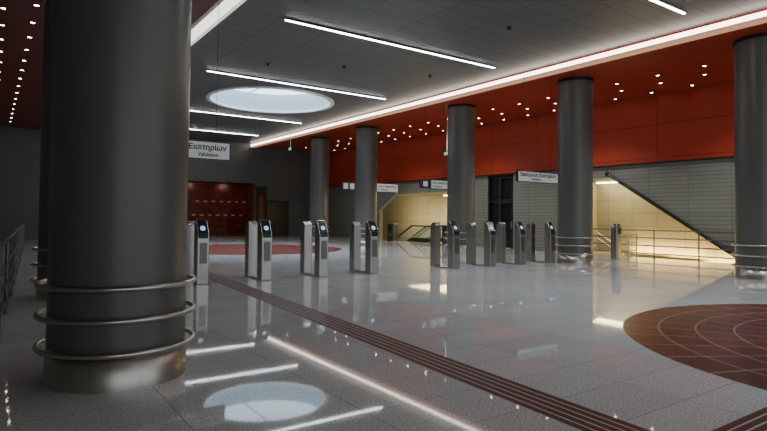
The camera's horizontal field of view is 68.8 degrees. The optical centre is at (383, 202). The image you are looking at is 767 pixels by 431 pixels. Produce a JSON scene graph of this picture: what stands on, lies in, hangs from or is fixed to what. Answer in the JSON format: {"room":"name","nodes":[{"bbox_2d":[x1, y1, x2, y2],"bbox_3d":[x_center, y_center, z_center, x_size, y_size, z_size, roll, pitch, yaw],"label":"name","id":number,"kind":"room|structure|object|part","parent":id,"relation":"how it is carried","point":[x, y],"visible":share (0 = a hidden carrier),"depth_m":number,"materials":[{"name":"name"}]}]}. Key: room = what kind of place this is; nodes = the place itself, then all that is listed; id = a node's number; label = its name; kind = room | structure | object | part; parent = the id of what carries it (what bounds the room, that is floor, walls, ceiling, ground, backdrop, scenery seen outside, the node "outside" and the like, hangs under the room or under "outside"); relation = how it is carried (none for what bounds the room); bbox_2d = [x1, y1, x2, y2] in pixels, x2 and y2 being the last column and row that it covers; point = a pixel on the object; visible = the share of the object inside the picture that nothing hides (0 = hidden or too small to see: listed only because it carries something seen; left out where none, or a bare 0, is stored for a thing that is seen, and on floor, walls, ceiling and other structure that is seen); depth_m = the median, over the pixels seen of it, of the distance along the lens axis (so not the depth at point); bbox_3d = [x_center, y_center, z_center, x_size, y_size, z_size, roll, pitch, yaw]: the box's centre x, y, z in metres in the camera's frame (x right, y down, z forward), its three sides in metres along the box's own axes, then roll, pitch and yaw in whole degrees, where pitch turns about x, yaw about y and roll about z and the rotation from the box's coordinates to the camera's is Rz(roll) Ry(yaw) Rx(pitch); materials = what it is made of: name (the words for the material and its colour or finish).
{"room":"metro station","nodes":[
{"label":"metro station","id":0,"kind":"room"},
{"bbox_2d":[0,0,217,129],"bbox_3d":[-8.531,-4.870,12.430,8.100,0.500,46.000,2,-2,-35],"label":"ceiling","id":1,"kind":"structure","parent":0,"point":[27,109],"depth_m":17.60,"materials":[{"name":"red metal"}]},
{"bbox_2d":[189,0,229,160],"bbox_3d":[-4.281,-2.767,12.070,2.020,3.630,0.115,2,-2,-35],"label":"hanging sign","id":2,"kind":"object","parent":1,"relation":"hanging from","point":[198,149],"visible":0.57,"depth_m":12.32,"materials":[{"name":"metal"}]},
{"bbox_3d":[-3.705,-2.955,12.488,0.009,3.220,0.009,1,-2,-13],"label":"suspension rod","id":3,"kind":"part","parent":2,"relation":"part of","materials":[{"name":"metal"}]},
{"bbox_2d":[191,0,245,45],"bbox_3d":[-4.988,-4.538,14.855,0.500,0.080,45.900,2,-2,-35],"label":"lamp","id":4,"kind":"object","parent":1,"relation":"attached to","point":[208,20],"visible":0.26,"depth_m":13.74,"materials":[{"name":"white paint"}]},
{"bbox_2d":[0,126,309,239],"bbox_3d":[-14.726,-1.062,36.308,25.600,6.700,0.300,2,-2,-35],"label":"wall","id":5,"kind":"structure","parent":0,"point":[285,174],"depth_m":38.11,"materials":[{"name":"grey paint"}]},
{"bbox_2d":[256,186,266,222],"bbox_3d":[-8.774,0.656,40.206,0.800,3.600,0.080,2,-2,-35],"label":"door","id":6,"kind":"structure","parent":5,"relation":"in","point":[261,191],"depth_m":40.18,"materials":[{"name":"metal"}]},
{"bbox_2d":[266,200,288,235],"bbox_3d":[-7.757,1.186,40.911,1.800,2.600,0.080,2,-2,-35],"label":"door","id":7,"kind":"structure","parent":5,"relation":"in","point":[277,212],"depth_m":40.93,"materials":[{"name":"wood"}]},
{"bbox_2d":[187,181,253,235],"bbox_3d":[-13.105,0.404,39.072,8.300,3.950,2.400,2,-2,-35],"label":"wall","id":8,"kind":"structure","parent":0,"point":[221,225],"depth_m":41.10,"materials":[{"name":"red"}]},
{"bbox_2d":[0,235,766,430],"bbox_3d":[-2.680,2.065,18.863,25.400,0.200,50.000,2,-2,-35],"label":"floor","id":9,"kind":"structure","parent":0,"point":[556,329],"depth_m":6.14,"materials":[{"name":"stone"}]},
{"bbox_2d":[0,223,24,332],"bbox_3d":[-8.390,1.181,12.785,0.051,1.123,23.486,2,-2,-32],"label":"steel railing","id":10,"kind":"object","parent":9,"relation":"on","point":[16,239],"visible":0.96,"depth_m":9.47,"materials":[{"name":"silver metal"}]},
{"bbox_3d":[-4.438,1.071,6.463,0.050,1.100,0.052,2,-2,-35],"label":"post","id":11,"kind":"part","parent":10,"relation":"part of","materials":[{"name":"silver metal"}]},
{"bbox_3d":[-5.567,1.106,8.269,0.049,1.100,0.052,2,-2,-35],"label":"post","id":12,"kind":"part","parent":10,"relation":"part of","materials":[{"name":"silver metal"}]},
{"bbox_3d":[-8.390,1.243,12.783,0.048,0.046,23.434,2,-2,-32],"label":"rail","id":13,"kind":"part","parent":10,"relation":"part of","materials":[{"name":"silver metal"}]},
{"bbox_3d":[-6.696,1.141,10.075,0.050,1.100,0.052,2,-2,-35],"label":"post","id":14,"kind":"part","parent":10,"relation":"part of","materials":[{"name":"silver metal"}]},
{"bbox_3d":[-8.384,0.643,12.799,0.048,0.046,23.434,2,-2,-32],"label":"rail","id":15,"kind":"part","parent":10,"relation":"part of","materials":[{"name":"silver metal"}]},
{"bbox_3d":[-8.388,0.993,12.790,0.048,0.046,23.434,2,-2,-32],"label":"rail","id":16,"kind":"part","parent":10,"relation":"part of","materials":[{"name":"silver metal"}]},
{"bbox_3d":[-8.393,1.493,12.777,1.318,0.046,23.403,2,-2,-35],"label":"rail","id":17,"kind":"part","parent":10,"relation":"part of","materials":[{"name":"silver metal"}]},
{"bbox_3d":[-7.825,1.175,11.882,0.049,1.100,0.052,2,-2,-35],"label":"post","id":18,"kind":"part","parent":10,"relation":"part of","materials":[{"name":"silver metal"}]},
{"bbox_3d":[-8.954,1.210,13.688,0.049,1.100,0.052,2,-2,-35],"label":"post","id":19,"kind":"part","parent":10,"relation":"part of","materials":[{"name":"silver metal"}]},
{"bbox_3d":[-10.084,1.245,15.494,0.050,1.100,0.052,2,-2,-35],"label":"post","id":20,"kind":"part","parent":10,"relation":"part of","materials":[{"name":"silver metal"}]},
{"bbox_3d":[-11.213,1.280,17.300,0.049,1.100,0.052,2,-2,-35],"label":"post","id":21,"kind":"part","parent":10,"relation":"part of","materials":[{"name":"silver metal"}]},
{"bbox_2d":[30,0,53,300],"bbox_3d":[-5.591,-1.468,10.278,1.377,6.350,1.377,1,-2,-23],"label":"column","id":22,"kind":"structure","parent":9,"relation":"on","point":[43,222],"depth_m":9.76,"materials":[{"name":"silver metal"}]},
{"bbox_3d":[-5.619,1.106,10.211,1.378,0.048,1.378,2,-2,-35],"label":"bumper rail","id":23,"kind":"part","parent":22,"relation":"part of","materials":[{"name":"silver metal"}]},
{"bbox_3d":[-5.616,0.836,10.218,1.378,0.048,1.378,2,-2,-35],"label":"bumper rail","id":24,"kind":"part","parent":22,"relation":"part of","materials":[{"name":"silver metal"}]},
{"bbox_2d":[32,0,196,393],"bbox_3d":[-2.461,-1.563,5.341,1.377,6.350,1.377,0,-2,32],"label":"column","id":25,"kind":"structure","parent":9,"relation":"on","point":[115,310],"depth_m":4.79,"materials":[{"name":"metal"}]},
{"bbox_3d":[-2.492,1.291,5.266,1.378,0.048,1.378,2,-2,-35],"label":"bumper rail","id":26,"kind":"part","parent":25,"relation":"part of","materials":[{"name":"silver metal"}]},
{"bbox_3d":[-2.489,1.011,5.274,1.378,0.048,1.378,2,-2,-35],"label":"bumper rail","id":27,"kind":"part","parent":25,"relation":"part of","materials":[{"name":"silver metal"}]},
{"bbox_3d":[-2.486,0.741,5.281,1.378,0.048,1.378,2,-2,-35],"label":"bumper rail","id":28,"kind":"part","parent":25,"relation":"part of","materials":[{"name":"silver metal"}]},
{"bbox_2d":[186,220,208,284],"bbox_3d":[-4.203,1.084,12.546,0.260,1.398,1.081,2,-2,-35],"label":"gate","id":29,"kind":"object","parent":9,"relation":"on","point":[197,265],"visible":0.88,"depth_m":12.15,"materials":[{"name":"metal"}]},
{"bbox_3d":[-3.953,0.583,12.212,0.210,0.408,0.229,2,-2,-35],"label":"reader panel","id":30,"kind":"part","parent":29,"relation":"part of","materials":[{"name":"black plastic"}]},
{"bbox_3d":[-3.894,1.099,12.105,0.160,0.450,0.006,2,-2,-35],"label":"service panel","id":31,"kind":"part","parent":29,"relation":"part of","materials":[{"name":"grey metal"}]},
{"bbox_2d":[245,220,271,280],"bbox_3d":[-3.000,1.119,13.391,0.260,1.398,1.081,2,-2,-35],"label":"gate","id":32,"kind":"object","parent":9,"relation":"on","point":[258,266],"visible":1,"depth_m":13.06,"materials":[{"name":"metal"}]},
{"bbox_3d":[-2.751,0.618,13.057,0.210,0.408,0.229,2,-2,-35],"label":"reader panel","id":33,"kind":"part","parent":32,"relation":"part of","materials":[{"name":"black plastic"}]},
{"bbox_3d":[-2.691,1.135,12.950,0.160,0.450,0.006,2,-2,-35],"label":"service panel","id":34,"kind":"part","parent":32,"relation":"part of","materials":[{"name":"grey metal"}]},
{"bbox_2d":[209,244,341,254],"bbox_3d":[-6.003,2.096,25.329,8.200,0.003,8.200,2,-2,-35],"label":"medallion","id":35,"kind":"object","parent":9,"relation":"on","point":[220,249],"visible":0.34,"depth_m":24.91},
{"bbox_2d":[300,220,328,276],"bbox_3d":[-1.773,1.155,14.253,0.260,1.398,1.081,2,-2,-35],"label":"gate","id":36,"kind":"object","parent":9,"relation":"on","point":[321,232],"visible":1,"depth_m":13.93,"materials":[{"name":"metal"}]},
{"bbox_3d":[-1.524,0.654,13.919,0.210,0.408,0.229,2,-2,-35],"label":"reader panel","id":37,"kind":"part","parent":36,"relation":"part of","materials":[{"name":"black plastic"}]},
{"bbox_3d":[-1.464,1.171,13.813,0.160,0.450,0.006,2,-2,-35],"label":"service panel","id":38,"kind":"part","parent":36,"relation":"part of","materials":[{"name":"grey metal"}]},
{"bbox_2d":[309,137,329,240],"bbox_3d":[-3.981,-0.809,34.752,1.377,6.350,1.377,1,-2,-3],"label":"column","id":39,"kind":"structure","parent":9,"relation":"on","point":[319,146],"depth_m":34.26,"materials":[{"name":"silver metal"}]},
{"bbox_2d":[349,221,378,273],"bbox_3d":[-0.538,1.191,15.121,0.260,1.398,1.081,2,-2,-35],"label":"gate","id":40,"kind":"object","parent":9,"relation":"on","point":[371,235],"visible":1,"depth_m":14.79,"materials":[{"name":"metal"}]},
{"bbox_3d":[-0.289,0.690,14.787,0.210,0.408,0.229,2,-2,-35],"label":"reader panel","id":41,"kind":"part","parent":40,"relation":"part of","materials":[{"name":"black plastic"}]},
{"bbox_3d":[-0.229,1.207,14.681,0.160,0.450,0.006,2,-2,-35],"label":"service panel","id":42,"kind":"part","parent":40,"relation":"part of","materials":[{"name":"grey metal"}]},
{"bbox_2d":[355,126,378,244],"bbox_3d":[-0.932,-0.889,30.417,1.377,6.350,1.377,0,-2,12],"label":"column","id":43,"kind":"structure","parent":9,"relation":"on","point":[366,136],"depth_m":29.92,"materials":[{"name":"silver metal"}]},
{"bbox_2d":[387,223,397,240],"bbox_3d":[0.579,1.876,35.097,0.455,1.100,0.600,2,-2,-35],"label":"base cabinet","id":44,"kind":"object","parent":9,"relation":"on","point":[392,228],"visible":0.95,"depth_m":34.90,"materials":[{"name":"silver metal"}]},
{"bbox_2d":[209,272,650,430],"bbox_3d":[-1.306,1.717,8.893,0.442,0.005,14.939,2,-2,-31],"label":"tactile strip","id":45,"kind":"object","parent":9,"relation":"on","point":[571,414],"visible":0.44,"depth_m":5.36,"materials":[{"name":"tile"}]},
{"bbox_2d":[442,225,446,244],"bbox_3d":[3.570,1.797,30.844,0.455,1.100,0.600,2,-2,-35],"label":"base cabinet","id":46,"kind":"object","parent":9,"relation":"on","point":[444,227],"visible":0.33,"depth_m":30.78,"materials":[{"name":"silver metal"}]},
{"bbox_2d":[430,221,459,268],"bbox_3d":[1.834,1.261,16.788,0.260,1.398,1.081,2,-2,-35],"label":"gate","id":47,"kind":"object","parent":9,"relation":"on","point":[435,230],"visible":1,"depth_m":16.47,"materials":[{"name":"metal"}]},
{"bbox_3d":[2.083,0.760,16.454,0.210,0.408,0.229,2,-2,-35],"label":"reader panel","id":48,"kind":"part","parent":47,"relation":"part of","materials":[{"name":"black plastic"}]},
{"bbox_3d":[2.143,1.277,16.348,0.160,0.450,0.006,2,-2,-35],"label":"service panel","id":49,"kind":"part","parent":47,"relation":"part of","materials":[{"name":"grey metal"}]},
{"bbox_2d":[445,104,476,252],"bbox_3d":[3.365,-1.002,24.308,1.377,6.350,1.377,1,-2,-3],"label":"column","id":50,"kind":"structure","parent":9,"relation":"on","point":[461,117],"depth_m":23.81,"materials":[{"name":"silver metal"}]},
{"bbox_2d":[466,221,495,266],"bbox_3d":[3.061,1.297,17.650,0.260,1.398,1.081,2,-2,-35],"label":"gate","id":51,"kind":"object","parent":9,"relation":"on","point":[489,231],"visible":1,"depth_m":17.33,"materials":[{"name":"metal"}]},
{"bbox_3d":[3.310,0.796,17.316,0.210,0.408,0.229,2,-2,-35],"label":"reader panel","id":52,"kind":"part","parent":51,"relation":"part of","materials":[{"name":"black plastic"}]},
{"bbox_3d":[3.370,1.313,17.210,0.160,0.450,0.006,2,-2,-35],"label":"service panel","id":53,"kind":"part","parent":51,"relation":"part of","materials":[{"name":"grey metal"}]},
{"bbox_2d":[488,174,512,248],"bbox_3d":[6.074,0.464,28.533,0.440,3.700,1.680,2,-2,-35],"label":"lift","id":54,"kind":"object","parent":9,"relation":"on","point":[500,187],"visible":0.75,"depth_m":28.41,"materials":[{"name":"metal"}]},
{"bbox_3d":[5.826,1.163,28.787,0.040,2.270,0.700,2,-2,-35],"label":"door","id":55,"kind":"part","parent":54,"relation":"part of","materials":[{"name":"black glass"}]},
{"bbox_3d":[6.049,-0.672,28.537,0.030,1.110,1.420,2,-2,-35],"label":"transom panel","id":56,"kind":"part","parent":54,"relation":"part of","materials":[{"name":"black glass"}]},
{"bbox_3d":[6.240,1.152,28.198,0.040,2.270,0.700,2,-2,-35],"label":"door","id":57,"kind":"part","parent":54,"relation":"part of","materials":[{"name":"black glass"}]},
{"bbox_2d":[496,222,525,264],"bbox_3d":[4.181,1.330,18.438,0.260,1.398,1.081,2,-2,-35],"label":"gate","id":58,"kind":"object","parent":9,"relation":"on","point":[519,231],"visible":1,"depth_m":18.12,"materials":[{"name":"metal"}]},
{"bbox_3d":[4.431,0.829,18.104,0.210,0.408,0.229,2,-2,-35],"label":"reader panel","id":59,"kind":"part","parent":58,"relation":"part of","materials":[{"name":"black plastic"}]},
{"bbox_3d":[4.490,1.346,17.997,0.160,0.450,0.006,2,-2,-35],"label":"service panel","id":60,"kind":"part","parent":58,"relation":"part of","materials":[{"name":"grey metal"}]},
{"bbox_2d":[526,222,554,263],"bbox_3d":[5.408,1.366,19.300,0.260,1.398,1.081,2,-2,-35],"label":"gate","id":61,"kind":"object","parent":9,"relation":"on","point":[530,228],"visible":1,"depth_m":18.98,"materials":[{"name":"metal"}]},
{"bbox_3d":[5.658,0.865,18.966,0.210,0.408,0.229,2,-2,-35],"label":"reader panel","id":62,"kind":"part","parent":61,"relation":"part of","materials":[{"name":"black plastic"}]},
{"bbox_3d":[5.717,1.382,18.860,0.160,0.450,0.006,2,-2,-35],"label":"service panel","id":63,"kind":"part","parent":61,"relation":"part of","materials":[{"name":"grey metal"}]},
{"bbox_2d":[555,77,595,263],"bbox_3d":[6.695,-1.089,19.572,1.377,6.350,1.377,0,-2,12],"label":"column","id":64,"kind":"structure","parent":9,"relation":"on","point":[575,245],"depth_m":19.07,"materials":[{"name":"silver metal"}]},
{"bbox_3d":[6.670,1.215,19.512,1.378,0.048,1.378,2,-2,-35],"label":"bumper rail","id":65,"kind":"part","parent":64,"relation":"part of","materials":[{"name":"silver metal"}]},
{"bbox_3d":[6.667,1.484,19.505,1.378,0.048,1.378,2,-2,-35],"label":"bumper rail","id":66,"kind":"part","parent":64,"relation":"part of","materials":[{"name":"silver metal"}]},
{"bbox_3d":[6.663,1.764,19.497,1.378,0.048,1.378,2,-2,-35],"label":"bumper rail","id":67,"kind":"part","parent":64,"relation":"part of","materials":[{"name":"silver metal"}]},
{"bbox_2d":[611,224,621,258],"bbox_3d":[8.838,1.485,21.286,0.340,1.340,0.305,2,-2,-35],"label":"end post","id":68,"kind":"object","parent":9,"relation":"on","point":[616,230],"visible":0.98,"depth_m":21.16,"materials":[{"name":"metal"}]},
{"bbox_2d":[621,234,636,257],"bbox_3d":[9.509,1.700,21.757,1.200,0.950,0.052,2,-2,-35],"label":"steel railing","id":69,"kind":"object","parent":9,"relation":"on","point":[628,235],"visible":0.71,"depth_m":21.74,"materials":[{"name":"silver metal"}]},
{"bbox_2d":[593,228,734,261],"bbox_3d":[11.373,1.593,20.196,0.050,1.123,10.052,2,-2,-35],"label":"steel railing","id":70,"kind":"object","parent":9,"relation":"on","point":[653,238],"visible":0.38,"depth_m":20.93,"materials":[{"name":"silver metal"}]},
{"bbox_3d":[10.415,1.629,21.559,0.050,1.100,0.052,2,-2,-35],"label":"post","id":71,"kind":"part","parent":70,"relation":"part of","materials":[{"name":"silver metal"}]},
{"bbox_3d":[11.379,1.055,20.210,0.048,0.046,10.000,2,-2,-35],"label":"rail","id":72,"kind":"part","parent":70,"relation":"part of","materials":[{"name":"silver metal"}]},
{"bbox_3d":[11.376,1.354,20.203,0.048,0.046,10.000,2,-2,-35],"label":"rail","id":73,"kind":"part","parent":70,"relation":"part of","materials":[{"name":"silver metal"}]},
{"bbox_3d":[11.373,1.654,20.195,0.048,0.046,10.000,2,-2,-35],"label":"rail","id":74,"kind":"part","parent":70,"relation":"part of","materials":[{"name":"silver metal"}]},
{"bbox_3d":[11.369,1.954,20.187,0.048,0.046,10.000,2,-2,-35],"label":"rail","id":75,"kind":"part","parent":70,"relation":"part of","materials":[{"name":"silver metal"}]},
{"bbox_3d":[11.373,1.604,20.196,0.050,1.100,0.052,2,-2,-35],"label":"post","id":76,"kind":"part","parent":70,"relation":"part of","materials":[{"name":"silver metal"}]},
{"bbox_2d":[623,304,766,390],"bbox_3d":[6.757,1.742,6.456,7.360,0.003,7.360,2,-2,-35],"label":"medallion","id":77,"kind":"object","parent":9,"relation":"on","point":[728,341],"visible":1,"depth_m":7.22,"materials":[{"name":"red tile"}]},
{"bbox_2d":[711,406,766,430],"bbox_3d":[2.893,1.639,4.157,1.850,0.005,0.380,2,-2,-35],"label":"tactile strip","id":78,"kind":"object","parent":9,"relation":"on","point":[756,420],"visible":1,"depth_m":4.13,"materials":[{"name":"tile"}]},
{"bbox_2d":[731,32,766,279],"bbox_3d":[10.008,-1.176,14.861,1.377,6.350,1.377,1,-2,-13],"label":"column","id":79,"kind":"structure","parent":9,"relation":"on","point":[750,51],"depth_m":14.53,"materials":[{"name":"silver metal"}]},
{"bbox_3d":[9.983,1.128,14.801,1.378,0.048,1.378,2,-2,-35],"label":"bumper rail","id":80,"kind":"part","parent":79,"relation":"part of","materials":[{"name":"silver metal"}]},
{"bbox_3d":[9.980,1.397,14.794,1.378,0.048,1.378,2,-2,-35],"label":"bumper rail","id":81,"kind":"part","parent":79,"relation":"part of","materials":[{"name":"silver metal"}]},
{"bbox_3d":[9.977,1.677,14.786,1.378,0.048,1.378,2,-2,-35],"label":"bumper rail","id":82,"kind":"part","parent":79,"relation":"part of","materials":[{"name":"silver metal"}]},
{"bbox_2d":[382,195,446,239],"bbox_3d":[3.745,3.063,38.035,0.200,8.550,14.000,2,-2,-35],"label":"wall","id":83,"kind":"structure","parent":0,"point":[405,212],"depth_m":40.12,"materials":[{"name":"beige tile"}]},
{"bbox_2d":[397,192,446,196],"bbox_3d":[2.206,-0.602,37.204,3.450,0.200,13.700,2,-2,-35],"label":"ceiling","id":84,"kind":"structure","parent":0,"point":[427,193],"depth_m":36.59,"materials":[{"name":"beige paint"}]},
{"bbox_2d":[189,0,766,152],"bbox_3d":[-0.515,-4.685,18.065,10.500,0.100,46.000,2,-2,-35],"label":"ceiling","id":85,"kind":"structure","parent":0,"point":[543,33],"depth_m":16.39,"materials":[{"name":"grey metal"}]},
{"bbox_2d":[191,129,258,135],"bbox_3d":[-11.075,-4.314,33.250,7.700,0.035,0.120,2,-2,-35],"label":"recessed light","id":86,"kind":"object","parent":85,"relation":"in","point":[191,129],"visible":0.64,"depth_m":34.16,"materials":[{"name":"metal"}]},
{"bbox_2d":[190,110,300,123],"bbox_3d":[-7.624,-4.404,28.343,7.700,0.035,0.120,2,-2,-35],"label":"recessed light","id":87,"kind":"object","parent":85,"relation":"in","point":[190,110],"visible":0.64,"depth_m":28.63,"materials":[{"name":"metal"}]},
{"bbox_2d":[206,86,333,113],"bbox_3d":[-4.966,-4.901,24.842,5.560,0.910,5.560,2,-2,-35],"label":"oculus","id":88,"kind":"object","parent":85,"relation":"attached to","point":[261,99],"visible":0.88,"depth_m":26.99,"materials":[{"name":"white glass"}]},
{"bbox_3d":[-4.961,-5.356,24.854,5.400,0.001,5.400,2,-2,-35],"label":"skylight pane","id":89,"kind":"part","parent":88,"relation":"part of","materials":[{"name":"white glass"}]},
{"bbox_2d":[206,70,385,99],"bbox_3d":[-3.051,-4.524,21.841,7.700,0.035,0.120,2,-2,-35],"label":"recessed light","id":90,"kind":"object","parent":85,"relation":"in","point":[206,70],"visible":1,"depth_m":21.49,"materials":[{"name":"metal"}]},
{"bbox_2d":[284,18,495,67],"bbox_3d":[0.601,-4.620,16.648,7.700,0.035,0.120,2,-2,-35],"label":"recessed light","id":91,"kind":"object","parent":85,"relation":"in","point":[285,19],"visible":1,"depth_m":16.19,"materials":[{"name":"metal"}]},
{"bbox_2d":[419,103,448,188],"bbox_3d":[2.134,-2.389,23.422,1.502,3.650,0.115,2,-2,-35],"label":"hanging sign","id":92,"kind":"object","parent":85,"relation":"hanging from","point":[423,183],"visible":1,"depth_m":23.25,"materials":[{"name":"metal"}]},
{"bbox_3d":[1.762,-0.762,23.068,0.535,0.330,0.004,2,-2,-35],"label":"pictogram panel","id":93,"kind":"part","parent":92,"relation":"part of","materials":[{"name":"white plastic"}]},
{"bbox_2d":[251,10,766,147],"bbox_3d":[3.875,-4.332,21.084,0.270,0.210,45.900,2,-2,-35],"label":"lamp","id":94,"kind":"object","parent":85,"relation":"attached to","point":[758,18],"visible":1,"depth_m":17.93,"materials":[{"name":"white plastic"}]},
{"bbox_2d":[523,74,523,143],"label":"hanging sign","id":95,"kind":"object","parent":85,"relation":"hanging from","point":[523,74],"depth_m":18.31,"materials":[{"name":"metal"}]},
{"bbox_3d":[4.575,-2.677,18.306,0.009,3.290,0.009,0,-2,32],"label":"suspension rod","id":96,"kind":"part","parent":95,"relation":"part of","materials":[{"name":"metal"}]},
{"bbox_2d":[650,0,686,13],"bbox_3d":[4.225,-4.715,11.495,7.700,0.035,0.120,2,-2,-35],"label":"recessed light","id":97,"kind":"object","parent":85,"relation":"in","point":[659,2],"visible":1,"depth_m":13.26,"materials":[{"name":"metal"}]},
{"bbox_2d":[329,82,733,186],"bbox_3d":[8.825,-2.810,24.599,0.420,2.600,46.000,2,-2,-35],"label":"wall","id":98,"kind":"structure","parent":0,"point":[696,123],"depth_m":23.63,"materials":[{"name":"red paint"}]},
{"bbox_2d":[341,181,355,190],"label":"hanging sign","id":99,"kind":"object","parent":98,"relation":"hanging from","point":[350,186],"depth_m":32.03,"materials":[{"name":"metal"}]},
{"bbox_3d":[-1.388,-0.911,32.471,2.385,0.450,0.004,2,-2,-35],"label":"pictogram panel","id":100,"kind":"part","parent":99,"relation":"part of","materials":[{"name":"white plastic"}]},
{"bbox_2d":[329,156,733,187],"bbox_3d":[8.671,-1.485,24.466,0.120,0.060,46.000,2,-2,-35],"label":"trim","id":101,"kind":"structure","parent":98,"relation":"attached to","point":[713,158],"depth_m":22.77,"materials":[{"name":"metal"}]},
{"bbox_2d":[328,158,734,252],"bbox_3d":[8.819,0.364,24.536,0.250,3.750,46.000,2,-2,-35],"label":"wall","id":102,"kind":"structure","parent":0,"point":[701,193],"depth_m":22.19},
{"bbox_2d":[377,193,397,213],"bbox_3d":[0.101,0.200,36.626,0.110,1.615,2.656,2,-2,-35],"label":"trim","id":103,"kind":"structure","parent":102,"relation":"attached to","point":[396,193],"depth_m":36.37,"materials":[{"name":"metal"}]},
{"bbox_2d":[377,183,397,192],"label":"hanging sign","id":104,"kind":"object","parent":102,"relation":"hanging from","point":[381,187],"depth_m":33.62,"materials":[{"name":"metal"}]},
{"bbox_2d":[516,170,557,183],"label":"hanging sign","id":105,"kind":"object","parent":102,"relation":"hanging from","point":[535,177],"depth_m":18.56,"materials":[{"name":"metal"}]},
{"bbox_2d":[605,172,734,257],"bbox_3d":[10.898,0.480,21.223,0.170,3.609,5.568,2,-2,-35],"label":"trim","id":106,"kind":"structure","parent":102,"relation":"attached to","point":[608,174],"depth_m":21.27,"materials":[{"name":"metal"}]},
{"bbox_2d":[593,182,596,249],"bbox_3d":[9.215,0.518,26.401,2.550,3.950,0.200,2,-2,-35],"label":"wall","id":107,"kind":"structure","parent":0,"point":[594,184],"depth_m":26.95,"materials":[{"name":"beige tile"}]},
{"bbox_2d":[593,178,615,182],"bbox_3d":[12.767,1.724,21.296,2.550,6.050,12.200,2,-2,-35],"label":"ceiling","id":108,"kind":"structure","parent":0,"point":[596,180],"depth_m":25.45,"materials":[{"name":"white paint"}]},
{"bbox_2d":[597,183,734,262],"bbox_3d":[13.823,2.758,22.142,0.200,8.550,12.400,2,-2,-35],"label":"wall","id":109,"kind":"structure","parent":0,"point":[616,204],"depth_m":25.14,"materials":[{"name":"beige tile"}]},
{"bbox_2d":[593,251,631,256],"bbox_3d":[11.932,4.578,22.356,2.520,4.720,9.380,2,-2,-35],"label":"staircase","id":110,"kind":"structure","parent":109,"relation":"attached to","point":[598,252],"depth_m":25.41,"materials":[{"name":"stone"}]},
{"bbox_2d":[596,232,633,256],"bbox_3d":[11.457,3.852,21.375,0.050,5.270,7.552,2,-2,-35],"label":"steel railing","id":111,"kind":"object","parent":110,"relation":"on","point":[622,254],"visible":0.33,"depth_m":24.16,"materials":[{"name":"silver metal"}]},
{"bbox_3d":[4.960,2.536,33.153,3.450,0.175,4.000,2,-2,-35],"label":"floor","id":112,"kind":"structure","parent":0,"visible":0},
{"bbox_2d":[398,225,441,242],"bbox_3d":[0.715,4.088,37.695,1.420,5.218,10.160,2,-2,-35],"label":"escalator","id":113,"kind":"object","parent":112,"relation":"on","point":[417,233],"visible":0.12,"depth_m":34.73,"materials":[{"name":"metal"}]},
{"bbox_3d":[0.225,3.469,37.339,0.100,4.010,10.121,2,-2,-35],"label":"handrail","id":114,"kind":"part","parent":113,"relation":"part of","materials":[{"name":"rubber"}]},
{"bbox_3d":[0.191,3.982,37.365,0.040,4.800,9.980,2,-2,-35],"label":"balustrade","id":115,"kind":"part","parent":113,"relation":"part of","materials":[{"name":"clear glass"}]}
]}

